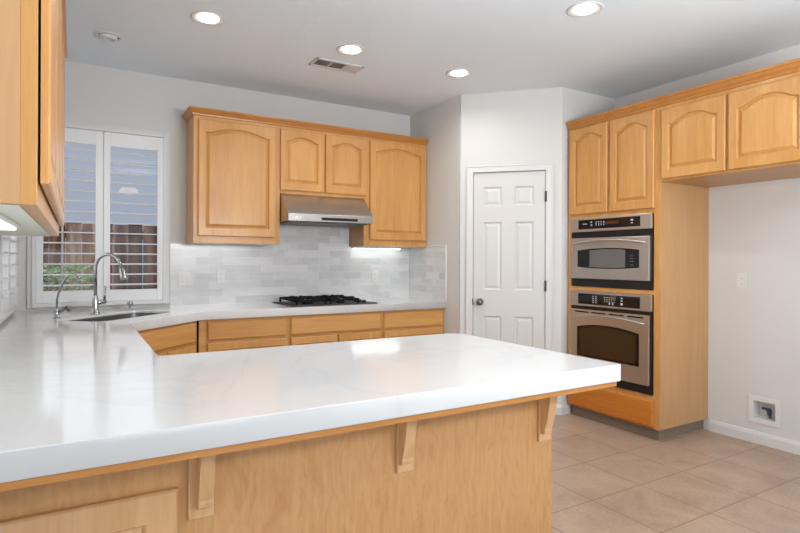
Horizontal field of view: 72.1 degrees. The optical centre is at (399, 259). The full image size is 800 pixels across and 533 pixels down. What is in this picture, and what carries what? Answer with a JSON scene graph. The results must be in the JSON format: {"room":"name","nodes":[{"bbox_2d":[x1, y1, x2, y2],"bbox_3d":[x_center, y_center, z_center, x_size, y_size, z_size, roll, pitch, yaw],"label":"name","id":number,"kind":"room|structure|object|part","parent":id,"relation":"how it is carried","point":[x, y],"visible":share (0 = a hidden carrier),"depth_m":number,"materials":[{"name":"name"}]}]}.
{"room":"kitchen","nodes":[
{"label":"kitchen","id":0,"kind":"room"},
{"bbox_2d":[1,255,1,297],"bbox_3d":[-1.881,-0.091,2.334,0.120,2.743,3.534,0,0,-31],"label":"wall","id":1,"kind":"structure","parent":0,"point":[1,255],"depth_m":3.74,"materials":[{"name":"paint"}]},
{"bbox_2d":[0,235,17,323],"bbox_3d":[-2.449,-0.338,3.346,0.130,1.371,1.046,0,0,-31],"label":"window","id":2,"kind":"structure","parent":1,"relation":"in","point":[7,314],"depth_m":3.20,"materials":[{"name":"white paint"}]},
{"bbox_2d":[1,235,11,315],"bbox_3d":[-2.293,-0.329,3.167,0.072,1.280,0.468,0,0,-31],"label":"window shutter","id":3,"kind":"object","parent":2,"relation":"attached to","point":[5,264],"visible":0.35,"depth_m":3.33,"materials":[{"name":"white wood"}]},
{"bbox_3d":[-2.295,0.269,3.167,0.026,0.085,0.378,0,0,-31],"label":"rail","id":4,"kind":"part","parent":3,"relation":"part of","materials":[{"name":"white wood"}]},
{"bbox_2d":[1,236,18,309],"bbox_3d":[-2.534,-0.330,3.573,0.072,1.280,0.468,0,0,-31],"label":"window shutter","id":5,"kind":"object","parent":2,"relation":"attached to","point":[12,243],"visible":0.23,"depth_m":3.73,"materials":[{"name":"white wood"}]},
{"bbox_3d":[-2.535,0.267,3.574,0.026,0.085,0.378,0,0,-31],"label":"rail","id":6,"kind":"part","parent":5,"relation":"part of","materials":[{"name":"white wood"}]},
{"bbox_2d":[0,0,64,235],"bbox_3d":[-1.498,-0.630,2.123,0.318,1.004,2.097,0,0,-31],"label":"upper cabinet","id":7,"kind":"object","parent":1,"relation":"attached to","point":[32,61],"visible":0.99,"depth_m":1.29,"materials":[{"name":"brown wood"}]},
{"bbox_2d":[0,213,19,229],"bbox_3d":[-1.227,-0.116,1.574,0.170,0.022,0.860,0,0,-31],"label":"light","id":8,"kind":"object","parent":7,"relation":"attached to","point":[6,223],"visible":1,"depth_m":1.73,"materials":[{"name":"white plastic"}]},
{"bbox_3d":[-1.522,-0.130,2.110,0.247,0.002,2.067,0,0,-31],"label":"panel","id":9,"kind":"part","parent":7,"relation":"part of","materials":[{"name":"white laminate"}]},
{"bbox_3d":[-1.397,-0.632,2.183,0.034,1.001,2.097,0,0,-31],"label":"frame","id":10,"kind":"part","parent":7,"relation":"part of","materials":[{"name":"brown wood"}]},
{"bbox_3d":[-0.972,-0.632,1.528,0.020,0.898,0.508,0,0,-31],"label":"door","id":11,"kind":"part","parent":7,"relation":"part of","materials":[{"name":"brown wood"}]},
{"bbox_3d":[-0.970,-0.638,1.530,0.012,0.771,0.393,0,0,-31],"label":"raised panel","id":12,"kind":"part","parent":7,"relation":"part of","materials":[{"name":"brown wood"}]},
{"bbox_3d":[-1.235,-0.633,1.973,0.020,0.898,0.508,0,0,-31],"label":"door","id":13,"kind":"part","parent":7,"relation":"part of","materials":[{"name":"brown wood"}]},
{"bbox_3d":[-1.498,-0.634,2.418,0.020,0.898,0.508,0,0,-31],"label":"door","id":14,"kind":"part","parent":7,"relation":"part of","materials":[{"name":"brown wood"}]},
{"bbox_3d":[-1.233,-0.639,1.975,0.012,0.771,0.393,0,0,-31],"label":"raised panel","id":15,"kind":"part","parent":7,"relation":"part of","materials":[{"name":"brown wood"}]},
{"bbox_3d":[-1.761,-0.636,2.863,0.020,0.898,0.508,0,0,-31],"label":"door","id":16,"kind":"part","parent":7,"relation":"part of","materials":[{"name":"brown wood"}]},
{"bbox_3d":[-1.496,-0.640,2.419,0.012,0.771,0.393,0,0,-31],"label":"raised panel","id":17,"kind":"part","parent":7,"relation":"part of","materials":[{"name":"brown wood"}]},
{"bbox_3d":[-1.759,-0.642,2.864,0.012,0.771,0.393,0,0,-31],"label":"raised panel","id":18,"kind":"part","parent":7,"relation":"part of","materials":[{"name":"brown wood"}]},
{"bbox_2d":[62,0,66,58],"bbox_3d":[-1.491,-1.137,2.126,0.329,0.056,2.169,0,0,-31],"label":"crown molding","id":19,"kind":"structure","parent":7,"relation":"attached to","point":[63,1],"depth_m":2.72,"materials":[{"name":"brown wood"}]},
{"bbox_2d":[16,61,409,310],"bbox_3d":[-1.347,-0.088,4.773,3.523,2.743,0.120,0,0,-31],"label":"wall","id":20,"kind":"structure","parent":0,"point":[94,94],"depth_m":4.42,"materials":[{"name":"paint"}]},
{"bbox_2d":[27,120,169,308],"bbox_3d":[-2.271,-0.337,4.197,0.946,1.371,0.130,0,0,-31],"label":"window","id":21,"kind":"structure","parent":20,"relation":"in","point":[31,240],"depth_m":4.22,"materials":[{"name":"white paint"}]},
{"bbox_2d":[36,127,102,302],"bbox_3d":[-2.427,-0.330,4.054,0.419,1.280,0.072,0,0,-31],"label":"window shutter","id":22,"kind":"object","parent":21,"relation":"attached to","point":[72,135],"visible":0.66,"depth_m":4.08,"materials":[{"name":"white wood"}]},
{"bbox_3d":[-2.434,0.268,4.051,0.329,0.085,0.026,0,0,-31],"label":"rail","id":23,"kind":"part","parent":22,"relation":"part of","materials":[{"name":"white wood"}]},
{"bbox_3d":[-2.428,-0.917,4.051,0.329,0.105,0.026,0,0,-31],"label":"rail","id":24,"kind":"part","parent":22,"relation":"part of","materials":[{"name":"white wood"}]},
{"bbox_3d":[-2.291,-0.329,4.237,0.840,1.285,0.040,0,0,-31],"label":"frame","id":25,"kind":"part","parent":21,"relation":"part of","materials":[{"name":"white paint"}]},
{"bbox_2d":[103,132,162,300],"bbox_3d":[-2.064,-0.328,4.269,0.418,1.280,0.072,0,0,-31],"label":"window shutter","id":26,"kind":"object","parent":21,"relation":"attached to","point":[111,139],"visible":0.95,"depth_m":4.25,"materials":[{"name":"white wood"}]},
{"bbox_3d":[-2.065,0.270,4.269,0.331,0.085,0.026,0,0,-31],"label":"rail","id":27,"kind":"part","parent":26,"relation":"part of","materials":[{"name":"white wood"}]},
{"bbox_3d":[-2.060,-0.915,4.269,0.331,0.105,0.026,0,0,-31],"label":"rail","id":28,"kind":"part","parent":26,"relation":"part of","materials":[{"name":"white wood"}]},
{"bbox_2d":[186,115,279,244],"bbox_3d":[-1.359,-0.630,4.502,0.683,1.004,0.331,0,0,-31],"label":"upper cabinet","id":29,"kind":"object","parent":20,"relation":"attached to","point":[233,166],"visible":0.99,"depth_m":4.35,"materials":[{"name":"brown wood"}]},
{"bbox_3d":[-1.370,-0.129,4.516,0.653,0.002,0.277,0,0,-31],"label":"panel","id":30,"kind":"part","parent":29,"relation":"part of","materials":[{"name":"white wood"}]},
{"bbox_3d":[-1.283,-0.640,4.362,0.488,0.771,0.012,0,0,-31],"label":"raised panel","id":31,"kind":"part","parent":29,"relation":"part of","materials":[{"name":"brown wood"}]},
{"bbox_2d":[182,106,428,144],"bbox_3d":[-0.745,-1.134,4.856,2.169,0.056,0.345,0,0,-31],"label":"crown molding","id":32,"kind":"structure","parent":29,"relation":"attached to","point":[191,110],"depth_m":4.60,"materials":[{"name":"brown wood"}]},
{"bbox_2d":[170,225,446,305],"bbox_3d":[-0.709,-0.089,4.704,2.256,0.922,0.648,0,0,-31],"label":"tile backsplash","id":33,"kind":"structure","parent":20,"relation":"attached to","point":[307,260],"depth_m":4.98,"materials":[{"name":"white tile"}]},
{"bbox_2d":[178,271,192,285],"bbox_3d":[-1.735,0.150,4.457,0.116,0.114,0.010,0,0,-31],"label":"switch plate","id":34,"kind":"object","parent":33,"relation":"attached to","point":[185,278],"visible":1,"depth_m":4.45,"materials":[{"name":"white plastic"}]},
{"bbox_2d":[217,269,225,282],"bbox_3d":[-1.495,0.136,4.599,0.072,0.114,0.008,0,0,-31],"label":"wall outlet","id":35,"kind":"object","parent":33,"relation":"attached to","point":[221,273],"visible":1,"depth_m":4.60,"materials":[{"name":"white plastic"}]},
{"bbox_2d":[372,270,377,281],"bbox_3d":[-0.242,0.157,5.341,0.072,0.114,0.008,0,0,-31],"label":"wall outlet","id":36,"kind":"object","parent":33,"relation":"attached to","point":[374,272],"visible":1,"depth_m":5.34,"materials":[{"name":"white plastic"}]},
{"bbox_3d":[0.335,0.120,5.139,0.014,0.513,0.335,0,0,-31],"label":"edge trim","id":37,"kind":"part","parent":33,"relation":"part of","materials":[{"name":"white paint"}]},
{"bbox_2d":[280,126,366,198],"bbox_3d":[-0.725,-0.841,4.876,0.794,0.577,0.331,0,0,-31],"label":"upper cabinet","id":38,"kind":"object","parent":20,"relation":"attached to","point":[316,163],"visible":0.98,"depth_m":4.72,"materials":[{"name":"brown wood"}]},
{"bbox_3d":[-0.822,-0.830,4.638,0.385,0.502,0.020,0,0,-31],"label":"door","id":39,"kind":"part","parent":38,"relation":"part of","materials":[{"name":"brown wood"}]},
{"bbox_3d":[-0.820,-0.836,4.636,0.270,0.375,0.012,0,0,-31],"label":"raised panel","id":40,"kind":"part","parent":38,"relation":"part of","materials":[{"name":"brown wood"}]},
{"bbox_2d":[280,193,372,226],"bbox_3d":[-0.686,-0.427,4.795,0.766,0.247,0.490,0,0,-31],"label":"range hood","id":41,"kind":"object","parent":38,"relation":"attached to","point":[295,209],"visible":0.97,"depth_m":4.62,"materials":[{"name":"silver metal"}]},
{"bbox_3d":[-0.473,-0.828,4.844,0.393,0.502,0.020,0,0,-31],"label":"door","id":42,"kind":"part","parent":38,"relation":"part of","materials":[{"name":"brown wood"}]},
{"bbox_3d":[-0.472,-0.834,4.842,0.278,0.375,0.012,0,0,-31],"label":"raised panel","id":43,"kind":"part","parent":38,"relation":"part of","materials":[{"name":"brown wood"}]},
{"bbox_2d":[349,137,426,247],"bbox_3d":[-0.108,-0.625,5.242,0.676,1.004,0.331,0,0,-31],"label":"upper cabinet","id":44,"kind":"object","parent":20,"relation":"attached to","point":[396,172],"visible":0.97,"depth_m":5.09,"materials":[{"name":"brown wood"}]},
{"bbox_2d":[351,247,401,249],"bbox_3d":[-0.221,-0.112,5.284,0.520,0.022,0.060,0,0,-31],"label":"light","id":45,"kind":"object","parent":44,"relation":"attached to","point":[380,248],"visible":1,"depth_m":5.28,"materials":[{"name":"white plastic"}]},
{"bbox_3d":[-0.119,-0.124,5.256,0.646,0.002,0.277,0,0,-31],"label":"panel","id":46,"kind":"part","parent":44,"relation":"part of","materials":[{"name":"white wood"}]},
{"bbox_3d":[-0.013,-0.631,5.117,0.600,0.900,0.020,0,0,-31],"label":"door","id":47,"kind":"part","parent":44,"relation":"part of","materials":[{"name":"brown wood"}]},
{"bbox_3d":[-0.012,-0.637,5.115,0.485,0.773,0.012,0,0,-31],"label":"raised panel","id":48,"kind":"part","parent":44,"relation":"part of","materials":[{"name":"brown wood"}]},
{"bbox_2d":[65,0,799,115],"bbox_3d":[0.183,-1.503,0.775,7.493,0.100,8.554,0,0,-31],"label":"ceiling","id":49,"kind":"structure","parent":0,"point":[628,47],"depth_m":3.67,"materials":[{"name":"paint"}]},
{"bbox_2d":[93,31,122,41],"bbox_3d":[-1.905,-1.449,3.593,0.176,0.026,0.176,0,0,-31],"label":"recessed light","id":50,"kind":"object","parent":49,"relation":"in","point":[108,36],"visible":1,"depth_m":3.56,"materials":[{"name":"white paint"}]},
{"bbox_2d":[190,11,224,25],"bbox_3d":[-1.158,-1.451,3.317,0.202,0.016,0.202,0,0,-31],"label":"recessed light","id":51,"kind":"object","parent":49,"relation":"in","point":[209,18],"visible":1,"depth_m":3.30,"materials":[{"name":"white paint"}]},
{"bbox_2d":[309,57,364,73],"bbox_3d":[-0.473,-1.452,4.113,0.385,0.008,0.168,0,0,-31],"label":"ceiling vent","id":52,"kind":"object","parent":49,"relation":"in","point":[319,62],"visible":1,"depth_m":4.11,"materials":[{"name":"white metal"}]},
{"bbox_2d":[336,44,365,55],"bbox_3d":[-0.339,-1.447,3.804,0.202,0.016,0.202,0,0,-31],"label":"recessed light","id":53,"kind":"object","parent":49,"relation":"in","point":[346,49],"visible":1,"depth_m":3.79,"materials":[{"name":"white"}]},
{"bbox_2d":[446,69,471,77],"bbox_3d":[0.459,-1.444,4.273,0.202,0.016,0.202,0,0,-31],"label":"recessed light","id":54,"kind":"object","parent":49,"relation":"in","point":[455,73],"visible":1,"depth_m":4.25,"materials":[{"name":"white"}]},
{"bbox_2d":[567,1,603,16],"bbox_3d":[1.069,-1.441,3.177,0.202,0.016,0.202,0,0,-31],"label":"recessed light","id":55,"kind":"object","parent":49,"relation":"in","point":[586,8],"visible":1,"depth_m":3.16,"materials":[{"name":"white"}]},
{"bbox_2d":[410,95,460,333],"bbox_3d":[0.350,-0.081,5.228,0.100,2.743,0.825,0,0,-31],"label":"wall","id":56,"kind":"structure","parent":0,"point":[440,123],"depth_m":5.01,"materials":[{"name":"paint"}]},
{"bbox_2d":[460,87,561,403],"bbox_3d":[0.955,-0.078,4.771,0.857,2.743,0.110,0,0,15],"label":"wall","id":57,"kind":"structure","parent":0,"point":[518,126],"depth_m":4.71,"materials":[{"name":"paint"}]},
{"bbox_2d":[466,163,552,350],"bbox_3d":[0.929,0.238,4.708,0.728,2.110,0.103,0,0,15],"label":"door","id":58,"kind":"structure","parent":57,"relation":"in","point":[509,296],"depth_m":4.72,"materials":[{"name":"white paint"}]},
{"bbox_3d":[0.687,0.365,4.755,0.060,0.060,0.068,0,0,15],"label":"knob","id":59,"kind":"part","parent":58,"relation":"part of","materials":[{"name":"silver metal"}]},
{"bbox_2d":[555,403,569,414],"bbox_3d":[1.363,1.252,4.616,0.146,0.085,0.042,0,0,-13],"label":"baseboard","id":60,"kind":"structure","parent":57,"relation":"attached to","point":[561,409],"depth_m":4.61,"materials":[{"name":"white paint"}]},
{"bbox_2d":[561,87,614,412],"bbox_3d":[1.614,-0.075,4.818,0.662,2.743,0.100,0,0,-31],"label":"wall","id":61,"kind":"structure","parent":0,"point":[576,104],"depth_m":4.64,"materials":[{"name":"paint"}]},
{"bbox_2d":[545,45,799,441],"bbox_3d":[3.380,-0.068,2.600,0.120,2.743,8.434,0,0,-31],"label":"wall","id":62,"kind":"structure","parent":0,"point":[754,331],"depth_m":3.93,"materials":[{"name":"paint"}]},
{"bbox_2d":[661,71,799,187],"bbox_3d":[2.342,-0.847,3.631,0.621,0.588,0.965,0,0,-31],"label":"upper cabinet","id":63,"kind":"object","parent":62,"relation":"attached to","point":[750,133],"visible":0.98,"depth_m":3.47,"materials":[{"name":"brown wood"}]},
{"bbox_3d":[1.956,-0.815,3.687,0.012,0.354,0.326,0,0,-31],"label":"raised panel","id":64,"kind":"part","parent":63,"relation":"part of","materials":[{"name":"brown wood"}]},
{"bbox_3d":[1.959,-0.811,3.688,0.020,0.486,0.441,0,0,-31],"label":"door","id":65,"kind":"part","parent":63,"relation":"part of","materials":[{"name":"brown wood"}]},
{"bbox_3d":[2.195,-0.810,3.289,0.020,0.486,0.446,0,0,-31],"label":"door","id":66,"kind":"part","parent":63,"relation":"part of","materials":[{"name":"brown wood"}]},
{"bbox_3d":[2.193,-0.814,3.288,0.012,0.354,0.331,0,0,-31],"label":"raised panel","id":67,"kind":"part","parent":63,"relation":"part of","materials":[{"name":"brown wood"}]},
{"bbox_2d":[737,273,746,288],"bbox_3d":[2.481,0.153,3.991,0.008,0.114,0.072,0,0,-31],"label":"wall outlet","id":68,"kind":"object","parent":62,"relation":"attached to","point":[741,277],"visible":1,"depth_m":3.99,"materials":[{"name":"white plastic"}]},
{"bbox_2d":[709,419,799,454],"bbox_3d":[3.885,1.264,1.605,0.014,0.085,6.000,0,0,-31],"label":"baseboard","id":69,"kind":"structure","parent":62,"relation":"attached to","point":[791,446],"depth_m":3.90,"materials":[{"name":"white paint"}]},
{"bbox_2d":[748,395,780,427],"bbox_3d":[2.592,1.060,3.881,0.093,0.188,0.209,0,0,-31],"label":"water supply box","id":70,"kind":"object","parent":62,"relation":"attached to","point":[760,409],"visible":1,"depth_m":3.89,"materials":[{"name":"white plastic"}]},
{"bbox_2d":[551,412,799,532],"bbox_3d":[-0.924,1.310,2.625,7.493,0.050,4.254,0,0,-31],"label":"floor","id":71,"kind":"structure","parent":0,"point":[605,478],"depth_m":3.18,"materials":[{"name":"beige tile"}]},
{"bbox_2d":[137,321,196,355],"bbox_3d":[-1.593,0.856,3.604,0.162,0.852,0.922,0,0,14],"label":"base cabinet","id":72,"kind":"object","parent":71,"relation":"on","point":[176,339],"visible":0.26,"depth_m":3.64,"materials":[{"name":"brown wood"}]},
{"bbox_3d":[-1.485,0.880,3.740,0.020,0.555,0.305,0,0,14],"label":"door","id":73,"kind":"part","parent":72,"relation":"part of","materials":[{"name":"brown wood"}]},
{"bbox_2d":[196,316,287,352],"bbox_3d":[-1.304,0.857,4.362,0.666,0.852,0.622,0,0,-31],"label":"base cabinet","id":74,"kind":"object","parent":71,"relation":"on","point":[214,335],"visible":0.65,"depth_m":4.08,"materials":[{"name":"brown wood"}]},
{"bbox_3d":[-1.134,0.516,4.113,0.591,0.140,0.019,0,0,-31],"label":"drawer","id":75,"kind":"part","parent":74,"relation":"part of","materials":[{"name":"brown wood"}]},
{"bbox_3d":[-1.135,0.882,4.112,0.591,0.555,0.020,0,0,-31],"label":"door","id":76,"kind":"part","parent":74,"relation":"part of","materials":[{"name":"brown wood"}]},
{"bbox_3d":[-1.134,0.876,4.110,0.476,0.428,0.012,0,0,-31],"label":"raised panel","id":77,"kind":"part","parent":74,"relation":"part of","materials":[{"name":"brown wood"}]},
{"bbox_2d":[0,382,616,532],"bbox_3d":[-0.350,0.861,1.891,2.067,0.852,0.970,0,0,-31],"label":"base cabinet","id":78,"kind":"object","parent":71,"relation":"on","point":[486,467],"visible":0.69,"depth_m":1.69,"materials":[{"name":"brown wood"}]},
{"bbox_3d":[-0.835,0.913,1.308,0.571,0.624,0.020,0,0,-31],"label":"door","id":79,"kind":"part","parent":78,"relation":"part of","materials":[{"name":"brown wood"}]},
{"bbox_3d":[-0.834,0.913,1.306,0.406,0.459,0.012,0,0,-31],"label":"raised panel","id":80,"kind":"part","parent":78,"relation":"part of","materials":[{"name":"brown wood"}]},
{"bbox_3d":[-0.538,0.577,1.488,0.066,0.239,0.012,0,0,-31],"label":"corbel plate","id":81,"kind":"part","parent":78,"relation":"part of","materials":[{"name":"brown wood"}]},
{"bbox_2d":[0,297,620,482],"bbox_3d":[-0.446,0.404,3.247,3.283,0.061,3.427,0,0,-31],"label":"countertop","id":82,"kind":"structure","parent":78,"relation":"on","point":[75,395],"depth_m":1.70,"materials":[{"name":"white stone"}]},
{"bbox_2d":[53,273,80,318],"bbox_3d":[-2.064,0.225,3.448,0.200,0.283,0.100,0,0,14],"label":"filtered water faucet","id":83,"kind":"object","parent":82,"relation":"on","point":[57,312],"visible":1,"depth_m":3.43,"materials":[{"name":"silver metal"}]},
{"bbox_2d":[53,307,60,318],"bbox_3d":[-2.147,0.331,3.441,0.044,0.070,0.044,0,0,14],"label":"base","id":84,"kind":"object","parent":83,"relation":"on","point":[56,314],"depth_m":3.43,"materials":[{"name":"silver metal"}]},
{"bbox_3d":[-2.128,0.317,3.474,0.019,0.054,0.084,0,0,29],"label":"lever handle","id":85,"kind":"part","parent":83,"relation":"part of","materials":[{"name":"silver metal"}]},
{"bbox_3d":[-2.063,0.195,3.419,0.184,0.223,0.012,0,0,14],"label":"curved spout","id":86,"kind":"part","parent":83,"relation":"part of","materials":[{"name":"silver metal"}]},
{"bbox_2d":[90,253,128,313],"bbox_3d":[-1.952,0.158,3.738,0.290,0.416,0.120,0,0,14],"label":"kitchen faucet","id":87,"kind":"object","parent":82,"relation":"on","point":[96,302],"visible":1,"depth_m":3.72,"materials":[{"name":"silver metal"}]},
{"bbox_2d":[90,295,100,313],"bbox_3d":[-2.071,0.301,3.738,0.062,0.130,0.062,0,0,14],"label":"base","id":88,"kind":"object","parent":87,"relation":"on","point":[96,302],"depth_m":3.72,"materials":[{"name":"silver metal"}]},
{"bbox_3d":[-2.058,0.244,3.786,0.032,0.127,0.080,0,0,14],"label":"lever handle","id":89,"kind":"part","parent":87,"relation":"part of","materials":[{"name":"silver metal"}]},
{"bbox_3d":[-1.969,0.098,3.712,0.231,0.296,0.023,0,0,14],"label":"gooseneck spout","id":90,"kind":"part","parent":87,"relation":"part of","materials":[{"name":"silver metal"}]},
{"bbox_2d":[70,313,161,321],"bbox_3d":[-1.858,0.488,3.637,0.346,0.210,0.696,0,0,14],"label":"sink","id":91,"kind":"object","parent":82,"relation":"in","point":[126,315],"visible":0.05,"depth_m":3.84,"materials":[{"name":"silver metal"}]},
{"bbox_2d":[127,301,132,309],"bbox_3d":[-1.992,0.335,4.059,0.042,0.062,0.042,0,0,-31],"label":"air gap cap","id":92,"kind":"object","parent":82,"relation":"on","point":[129,303],"visible":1,"depth_m":4.05,"materials":[{"name":"silver metal"}]},
{"bbox_2d":[273,294,376,306],"bbox_3d":[-0.646,0.341,4.742,0.770,0.062,0.490,0,0,-31],"label":"gas cooktop","id":93,"kind":"object","parent":82,"relation":"in","point":[318,300],"visible":1,"depth_m":4.61,"materials":[{"name":"black metal"}]},
{"bbox_3d":[-0.647,0.368,4.742,0.770,0.008,0.490,0,0,-31],"label":"cooktop plate","id":94,"kind":"part","parent":93,"relation":"part of","materials":[{"name":"grey metal"}]},
{"bbox_3d":[0.018,0.580,1.817,0.066,0.239,0.012,0,0,-31],"label":"corbel plate","id":95,"kind":"part","parent":78,"relation":"part of","materials":[{"name":"brown wood"}]},
{"bbox_3d":[0.563,0.582,2.140,0.066,0.239,0.012,0,0,-31],"label":"corbel plate","id":96,"kind":"part","parent":78,"relation":"part of","materials":[{"name":"brown wood"}]},
{"bbox_2d":[288,311,380,345],"bbox_3d":[-0.662,0.860,4.742,0.824,0.852,0.622,0,0,-31],"label":"base cabinet","id":97,"kind":"object","parent":71,"relation":"on","point":[337,327],"visible":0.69,"depth_m":4.46,"materials":[{"name":"brown wood"}]},
{"bbox_3d":[-0.684,0.883,4.379,0.392,0.555,0.020,0,0,-31],"label":"door","id":98,"kind":"part","parent":97,"relation":"part of","materials":[{"name":"brown wood"}]},
{"bbox_3d":[-0.508,0.519,4.484,0.798,0.140,0.019,0,0,-31],"label":"drawer","id":99,"kind":"part","parent":97,"relation":"part of","materials":[{"name":"brown wood"}]},
{"bbox_3d":[-0.334,0.885,4.586,0.392,0.555,0.020,0,0,-31],"label":"door","id":100,"kind":"part","parent":97,"relation":"part of","materials":[{"name":"brown wood"}]},
{"bbox_2d":[381,308,443,338],"bbox_3d":[-0.026,0.863,5.118,0.651,0.852,0.622,0,0,-31],"label":"base cabinet","id":101,"kind":"object","parent":71,"relation":"on","point":[417,322],"visible":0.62,"depth_m":4.84,"materials":[{"name":"brown wood"}]},
{"bbox_3d":[0.126,0.522,4.859,0.615,0.140,0.019,0,0,-31],"label":"drawer","id":102,"kind":"part","parent":101,"relation":"part of","materials":[{"name":"brown wood"}]},
{"bbox_3d":[0.125,0.887,4.858,0.615,0.555,0.020,0,0,-31],"label":"door","id":103,"kind":"part","parent":101,"relation":"part of","materials":[{"name":"brown wood"}]},
{"bbox_2d":[568,107,708,439],"bbox_3d":[1.878,0.077,4.408,0.621,2.440,0.840,0,0,-31],"label":"tall cabinet","id":104,"kind":"object","parent":71,"relation":"on","point":[615,164],"visible":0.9,"depth_m":4.08,"materials":[{"name":"brown wood"}]},
{"bbox_3d":[1.515,-0.730,4.433,0.012,0.577,0.257,0,0,-31],"label":"raised panel","id":105,"kind":"part","parent":104,"relation":"part of","materials":[{"name":"brown wood"}]},
{"bbox_3d":[1.517,-0.724,4.434,0.020,0.704,0.372,0,0,-31],"label":"door","id":106,"kind":"part","parent":104,"relation":"part of","materials":[{"name":"brown wood"}]},
{"bbox_3d":[1.609,1.103,4.268,0.019,0.195,0.788,0,0,-31],"label":"drawer","id":107,"kind":"part","parent":104,"relation":"part of","materials":[{"name":"orange wood"}]},
{"bbox_2d":[570,290,653,394],"bbox_3d":[1.810,0.612,4.376,0.570,0.718,0.746,0,0,-31],"label":"wall oven","id":108,"kind":"object","parent":104,"relation":"in","point":[618,328],"visible":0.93,"depth_m":4.16,"materials":[{"name":"grey metal"}]},
{"bbox_3d":[1.605,0.315,4.258,0.002,0.085,0.572,0,0,-31],"label":"display glass","id":109,"kind":"part","parent":108,"relation":"part of","materials":[{"name":"black glass"}]},
{"bbox_3d":[1.616,0.312,4.260,0.021,0.120,0.746,0,0,-31],"label":"control panel","id":110,"kind":"part","parent":108,"relation":"part of","materials":[{"name":"silver metal"}]},
{"bbox_3d":[1.806,0.656,3.946,0.011,0.510,0.010,0,0,-31],"label":"trim","id":111,"kind":"part","parent":108,"relation":"part of","materials":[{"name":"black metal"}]},
{"bbox_2d":[571,213,653,289],"bbox_3d":[1.771,-0.061,4.351,0.466,0.552,0.746,0,0,-31],"label":"microwave oven","id":112,"kind":"object","parent":104,"relation":"in","point":[607,251],"visible":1,"depth_m":4.20,"materials":[{"name":"grey metal"}]},
{"bbox_3d":[1.607,-0.285,4.258,0.002,0.074,0.572,0,0,-31],"label":"display glass","id":113,"kind":"part","parent":112,"relation":"part of","materials":[{"name":"black glass"}]},
{"bbox_3d":[1.619,-0.282,4.260,0.021,0.112,0.746,0,0,-31],"label":"control panel","id":114,"kind":"part","parent":112,"relation":"part of","materials":[{"name":"silver metal"}]},
{"bbox_3d":[1.809,-0.011,3.947,0.011,0.332,0.012,0,0,-31],"label":"trim","id":115,"kind":"part","parent":112,"relation":"part of","materials":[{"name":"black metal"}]},
{"bbox_3d":[1.639,0.034,4.266,0.020,2.355,0.840,0,0,-31],"label":"frame","id":116,"kind":"part","parent":104,"relation":"part of","materials":[{"name":"brown wood"}]},
{"bbox_3d":[1.719,-0.727,4.088,0.012,0.571,0.259,0,0,-31],"label":"raised panel","id":117,"kind":"part","parent":104,"relation":"part of","materials":[{"name":"brown wood"}]},
{"bbox_3d":[1.721,-0.721,4.089,0.020,0.698,0.374,0,0,-31],"label":"door","id":118,"kind":"part","parent":104,"relation":"part of","materials":[{"name":"brown wood"}]},
{"bbox_2d":[566,58,799,130],"bbox_3d":[2.133,-1.116,3.976,0.631,0.068,1.837,0,0,-31],"label":"crown molding","id":119,"kind":"structure","parent":104,"relation":"attached to","point":[791,66],"depth_m":3.67,"materials":[{"name":"brown wood"}]},
{"bbox_3d":[2.105,0.036,4.066,0.579,2.355,0.020,0,0,-31],"label":"panel","id":120,"kind":"part","parent":104,"relation":"part of","materials":[{"name":"brown wood"}]},
{"label":"outside","id":121,"kind":"structure","parent":0,"visible":0},
{"bbox_3d":[-4.807,1.368,8.113,14.000,0.100,9.146,0,0,-31],"label":"ground","id":122,"kind":"structure","parent":121,"visible":0},
{"bbox_2d":[43,265,93,290],"bbox_3d":[-3.142,0.681,5.122,0.995,1.295,0.621,0,0,-31],"label":"shrub","id":123,"kind":"object","parent":122,"relation":"on","point":[57,269],"visible":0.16,"depth_m":5.11,"materials":[{"name":"green plant"}]},
{"bbox_2d":[43,222,156,290],"bbox_3d":[-3.277,0.472,5.661,6.528,1.705,0.080,0,0,-31],"label":"wooden fence","id":124,"kind":"object","parent":122,"relation":"on","point":[68,227],"visible":0.05,"depth_m":5.78,"materials":[{"name":"brown wood"}]}
]}

